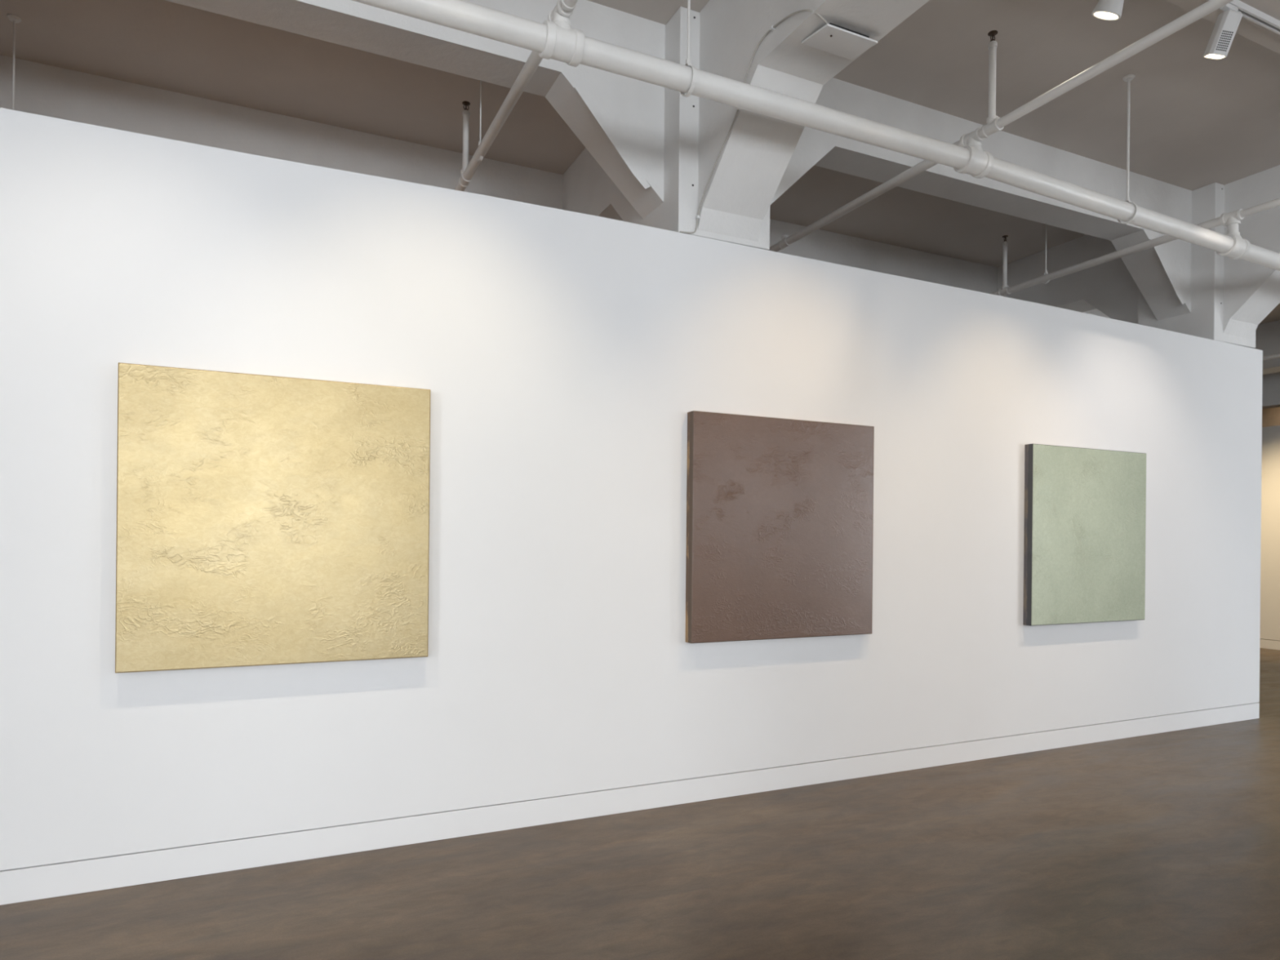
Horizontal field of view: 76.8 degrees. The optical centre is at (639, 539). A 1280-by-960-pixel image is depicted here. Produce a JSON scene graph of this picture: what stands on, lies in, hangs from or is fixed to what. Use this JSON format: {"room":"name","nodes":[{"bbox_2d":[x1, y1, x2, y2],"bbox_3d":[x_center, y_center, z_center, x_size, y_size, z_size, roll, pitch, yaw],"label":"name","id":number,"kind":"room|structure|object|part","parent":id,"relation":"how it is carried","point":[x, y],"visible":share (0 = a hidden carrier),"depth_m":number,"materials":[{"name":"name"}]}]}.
{"room":"art gallery","nodes":[
{"label":"art gallery","id":0,"kind":"room"},
{"bbox_2d":[0,54,1110,318],"bbox_3d":[-1.477,-0.774,6.425,17.200,4.520,0.200,1,0,-25],"label":"wall","id":1,"kind":"structure","parent":0,"point":[40,89],"depth_m":5.90,"materials":[{"name":"paint"}]},
{"bbox_2d":[0,107,1262,871],"bbox_3d":[-0.910,-0.200,4.125,13.872,3.102,0.150,1,0,-25],"label":"wall","id":2,"kind":"structure","parent":0,"point":[563,357],"depth_m":4.22,"materials":[{"name":"paint"}]},
{"bbox_2d":[115,362,431,673],"bbox_3d":[-1.615,-0.086,3.671,1.285,1.296,0.070,1,0,-25],"label":"painting","id":3,"kind":"object","parent":2,"relation":"attached to","point":[262,519],"visible":1,"depth_m":3.61,"materials":[{"name":"yellow paint"}]},
{"bbox_2d":[0,702,1259,905],"bbox_3d":[-0.925,1.424,4.125,13.872,0.134,0.152,1,0,-25],"label":"baseboard","id":4,"kind":"structure","parent":2,"relation":"attached to","point":[82,876],"depth_m":4.18,"materials":[{"name":"paint"}]},
{"bbox_2d":[684,410,874,643],"bbox_3d":[0.867,-0.065,4.841,1.302,1.307,0.072,1,0,-25],"label":"painting","id":5,"kind":"object","parent":2,"relation":"attached to","point":[780,512],"visible":1,"depth_m":4.77},
{"bbox_2d":[1022,443,1146,626],"bbox_3d":[3.324,-0.029,6.003,1.262,1.288,0.068,1,0,-25],"label":"painting","id":6,"kind":"object","parent":2,"relation":"attached to","point":[1085,508],"visible":1,"depth_m":5.94,"materials":[{"name":"paint"}]},
{"bbox_2d":[0,648,1279,959],"bbox_3d":[3.247,1.631,2.694,22.200,0.200,20.000,1,0,-25],"label":"floor","id":7,"kind":"structure","parent":0,"point":[1164,846],"depth_m":3.53,"materials":[{"name":"brown concrete"}]},
{"bbox_2d":[545,6,835,249],"bbox_3d":[0.362,-0.757,5.012,1.592,4.520,1.652,1,0,18],"label":"concrete column","id":8,"kind":"structure","parent":7,"relation":"on","point":[659,153],"depth_m":4.61,"materials":[{"name":"white"}]},
{"bbox_2d":[1083,182,1279,348],"bbox_3d":[4.920,-0.713,7.163,1.592,4.520,1.652,1,0,18],"label":"concrete column","id":9,"kind":"structure","parent":7,"relation":"on","point":[1181,286],"depth_m":6.80,"materials":[{"name":"white"}]},
{"bbox_2d":[0,0,1279,324],"bbox_3d":[3.292,-3.114,2.694,22.200,0.250,20.000,1,0,-25],"label":"ceiling","id":10,"kind":"structure","parent":0,"point":[1197,122],"depth_m":5.35,"materials":[{"name":"paint"}]},
{"bbox_2d":[6,13,21,110],"bbox_3d":[-3.666,-2.684,4.728,0.068,0.743,0.073,1,0,16],"label":"hanger","id":11,"kind":"object","parent":10,"relation":"hanging from","point":[15,19],"visible":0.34,"depth_m":4.72,"materials":[{"name":"metal"}]},
{"bbox_3d":[-3.665,-2.729,4.728,0.012,0.629,0.012,1,0,-25],"label":"rod","id":12,"kind":"part","parent":11,"relation":"part of","materials":[{"name":"metal"}]},
{"bbox_2d":[164,0,665,99],"bbox_3d":[-1.912,-2.818,3.921,4.420,0.440,0.280,1,0,-25],"label":"ceiling beam","id":13,"kind":"structure","parent":10,"relation":"attached to","point":[347,23],"depth_m":4.31,"materials":[{"name":"paint"}]},
{"bbox_2d":[477,80,483,161],"bbox_3d":[-0.962,-2.658,4.880,0.068,0.743,0.073,1,0,16],"label":"hanger","id":14,"kind":"object","parent":10,"relation":"hanging from","point":[481,157],"visible":0.38,"depth_m":4.88,"materials":[{"name":"metal"}]},
{"bbox_3d":[-0.961,-2.703,4.880,0.010,0.629,0.010,1,0,-25],"label":"rod","id":15,"kind":"part","parent":14,"relation":"part of","materials":[{"name":"metal"}]},
{"bbox_2d":[453,0,577,191],"bbox_3d":[0.173,-2.317,2.469,0.088,0.110,8.250,1,0,-25],"label":"pipe","id":16,"kind":"object","parent":14,"relation":"hanging from","point":[563,9],"visible":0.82,"depth_m":4.24,"materials":[{"name":"metal"}]},
{"bbox_2d":[462,101,470,168],"bbox_3d":[-1.127,-2.605,5.228,0.052,0.441,0.052,1,0,-25],"label":"sprinkler","id":17,"kind":"object","parent":16,"relation":"on","point":[465,113],"visible":0.97,"depth_m":5.21,"materials":[{"name":"metal"}]},
{"bbox_2d":[562,147,623,221],"bbox_3d":[-0.105,-2.711,6.041,0.410,0.620,1.650,1,0,-25],"label":"ceiling beam","id":18,"kind":"structure","parent":10,"relation":"attached to","point":[587,188],"depth_m":6.17,"materials":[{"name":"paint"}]},
{"bbox_2d":[680,0,697,97],"bbox_3d":[0.233,-2.566,3.842,0.068,0.904,0.132,1,0,-25],"label":"hanger","id":19,"kind":"object","parent":10,"relation":"hanging from","point":[688,63],"visible":0.77,"depth_m":3.83,"materials":[{"name":"metal"}]},
{"bbox_3d":[0.233,-2.637,3.842,0.014,0.738,0.014,1,0,-25],"label":"rod","id":20,"kind":"part","parent":19,"relation":"part of","materials":[{"name":"metal"}]},
{"bbox_2d":[351,0,1279,271],"bbox_3d":[1.379,-2.067,4.386,20.202,0.485,0.144,1,0,-25],"label":"pipe","id":21,"kind":"object","parent":19,"relation":"hanging from","point":[557,40],"visible":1,"depth_m":4.03,"materials":[{"name":"metal"}]},
{"bbox_2d":[768,0,1233,252],"bbox_3d":[2.433,-2.296,3.536,0.088,0.110,8.250,1,0,-25],"label":"pipe","id":22,"kind":"object","parent":21,"relation":"attached to","point":[994,124],"visible":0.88,"depth_m":4.34,"materials":[{"name":"metal"}]},
{"bbox_2d":[987,30,997,116],"bbox_3d":[1.972,-2.596,4.520,0.052,0.481,0.052,1,0,-25],"label":"sprinkler","id":23,"kind":"object","parent":22,"relation":"on","point":[993,45],"visible":0.99,"depth_m":4.50,"materials":[{"name":"metal"}]},
{"bbox_2d":[1262,352,1279,360],"bbox_3d":[8.772,-2.235,7.772,0.088,0.110,10.500,1,0,-25],"label":"pipe","id":24,"kind":"object","parent":21,"relation":"attached to","point":[1274,355],"visible":0.02,"depth_m":9.90,"materials":[{"name":"metal"}]},
{"bbox_2d":[698,0,928,119],"bbox_3d":[3.299,-2.679,-1.171,0.410,0.620,13.000,1,0,-25],"label":"ceiling beam","id":25,"kind":"structure","parent":10,"relation":"attached to","point":[731,31],"depth_m":4.03,"materials":[{"name":"paint"}]},
{"bbox_2d":[674,8,827,233],"bbox_3d":[0.535,-2.120,4.168,0.160,0.773,1.125,1,0,-33],"label":"cable","id":26,"kind":"object","parent":25,"relation":"attached to","point":[772,27],"visible":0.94,"depth_m":4.16,"materials":[{"name":"grey plastic"}]},
{"bbox_2d":[801,22,877,59],"bbox_3d":[0.951,-2.371,3.851,0.297,0.038,0.195,1,0,-25],"label":"plate","id":27,"kind":"object","parent":25,"relation":"attached to","point":[832,38],"visible":1,"depth_m":3.83,"materials":[{"name":"white metal"}]},
{"bbox_2d":[800,77,1191,240],"bbox_3d":[2.645,-2.775,6.073,4.420,0.440,0.280,1,0,-25],"label":"ceiling beam","id":28,"kind":"structure","parent":10,"relation":"attached to","point":[848,156],"depth_m":5.94,"materials":[{"name":"paint"}]},
{"bbox_2d":[1042,224,1048,284],"bbox_3d":[3.554,-2.615,7.072,0.068,0.743,0.073,1,0,16],"label":"hanger","id":29,"kind":"object","parent":10,"relation":"hanging from","point":[1046,269],"visible":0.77,"depth_m":7.07,"materials":[{"name":"metal"}]},
{"bbox_3d":[3.555,-2.660,7.072,0.010,0.629,0.010,1,0,-25],"label":"rod","id":30,"kind":"part","parent":29,"relation":"part of","materials":[{"name":"metal"}]},
{"bbox_2d":[989,197,1279,296],"bbox_3d":[4.712,-2.274,4.612,0.088,0.110,8.250,1,0,-25],"label":"pipe","id":31,"kind":"object","parent":29,"relation":"hanging from","point":[1233,217],"visible":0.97,"depth_m":6.34,"materials":[{"name":"metal"}]},
{"bbox_2d":[1002,235,1008,285],"bbox_3d":[3.370,-2.572,7.461,0.052,0.461,0.052,1,0,-25],"label":"sprinkler","id":32,"kind":"object","parent":31,"relation":"on","point":[1005,243],"visible":1,"depth_m":7.45,"materials":[{"name":"metal"}]},
{"bbox_2d":[997,235,1136,312],"bbox_3d":[4.453,-2.667,8.192,0.410,0.620,1.650,1,0,-25],"label":"ceiling beam","id":33,"kind":"structure","parent":10,"relation":"attached to","point":[1068,291],"depth_m":8.08,"materials":[{"name":"paint"}]},
{"bbox_2d":[1117,74,1138,224],"bbox_3d":[3.155,-2.517,5.222,0.068,0.946,0.132,1,0,-25],"label":"hanger","id":34,"kind":"object","parent":10,"relation":"hanging from","point":[1129,77],"visible":0.81,"depth_m":5.21,"materials":[{"name":"metal"}]},
{"bbox_3d":[3.156,-2.588,5.222,0.016,0.780,0.016,1,0,-25],"label":"rod","id":35,"kind":"part","parent":34,"relation":"part of","materials":[{"name":"metal"}]},
{"bbox_2d":[1165,0,1279,53],"bbox_3d":[3.592,-2.926,4.117,4.630,0.120,1.017,1,0,-25],"label":"ceiling beam","id":36,"kind":"structure","parent":10,"relation":"attached to","point":[1246,28],"depth_m":4.45,"materials":[{"name":"paint"}]},
{"bbox_2d":[1228,0,1279,35],"bbox_3d":[3.457,-2.850,4.448,4.500,0.034,0.040,1,0,-25],"label":"track","id":37,"kind":"object","parent":36,"relation":"attached to","point":[1248,12],"visible":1,"depth_m":4.39,"materials":[{"name":"white metal"}]},
{"bbox_2d":[1091,0,1124,20],"bbox_3d":[2.316,-2.699,3.953,0.135,0.290,0.193,1,0,-25],"label":"track spotlight","id":38,"kind":"object","parent":37,"relation":"attached to","point":[1106,10],"visible":1,"depth_m":3.94,"materials":[{"name":"white metal"}]},
{"bbox_2d":[1203,3,1242,59],"bbox_3d":[3.117,-2.709,4.323,0.113,0.254,0.182,1,0,-25],"label":"track spotlight","id":39,"kind":"object","parent":37,"relation":"attached to","point":[1227,23],"visible":0.95,"depth_m":4.29,"materials":[{"name":"white metal"}]},
{"bbox_2d":[1215,30,1233,51],"bbox_3d":[3.104,-2.648,4.290,0.070,0.094,0.032,1,0,5],"label":"vent grille","id":40,"kind":"object","parent":39,"relation":"attached to","point":[1224,38],"depth_m":4.29,"materials":[{"name":"white metal"}]},
{"bbox_2d":[1223,164,1279,258],"bbox_3d":[7.856,-2.635,0.980,0.410,0.620,13.000,1,0,-25],"label":"ceiling beam","id":41,"kind":"structure","parent":10,"relation":"attached to","point":[1261,228],"depth_m":6.54,"materials":[{"name":"paint"}]},
{"bbox_2d":[1254,320,1279,374],"bbox_3d":[8.007,-2.634,12.469,0.410,0.620,6.350,1,0,-25],"label":"ceiling beam","id":42,"kind":"structure","parent":10,"relation":"attached to","point":[1267,335],"depth_m":10.94,"materials":[{"name":"paint"}]},
{"bbox_2d":[1262,372,1279,408],"bbox_3d":[11.719,-2.418,6.674,0.250,0.980,20.000,1,0,-25],"label":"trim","id":43,"kind":"structure","parent":10,"relation":"attached to","point":[1270,382],"depth_m":11.76,"materials":[{"name":"paint"}]},
{"bbox_2d":[1259,425,1279,640],"bbox_3d":[11.638,-0.074,6.646,0.120,3.100,20.000,1,0,-25],"label":"wall","id":44,"kind":"structure","parent":0,"point":[1270,468],"depth_m":11.74,"materials":[{"name":"beige paint"}]},
{"bbox_2d":[1259,638,1279,649],"bbox_3d":[11.619,1.548,6.645,0.126,0.127,20.000,1,0,-25],"label":"baseboard","id":45,"kind":"structure","parent":44,"relation":"attached to","point":[1264,643],"depth_m":11.73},
{"bbox_2d":[1262,407,1279,426],"bbox_3d":[13.126,-0.634,7.346,0.200,4.520,20.000,1,0,-25],"label":"wall","id":46,"kind":"structure","parent":0,"point":[1270,416],"depth_m":13.16,"materials":[{"name":"beige paint"}]}
]}

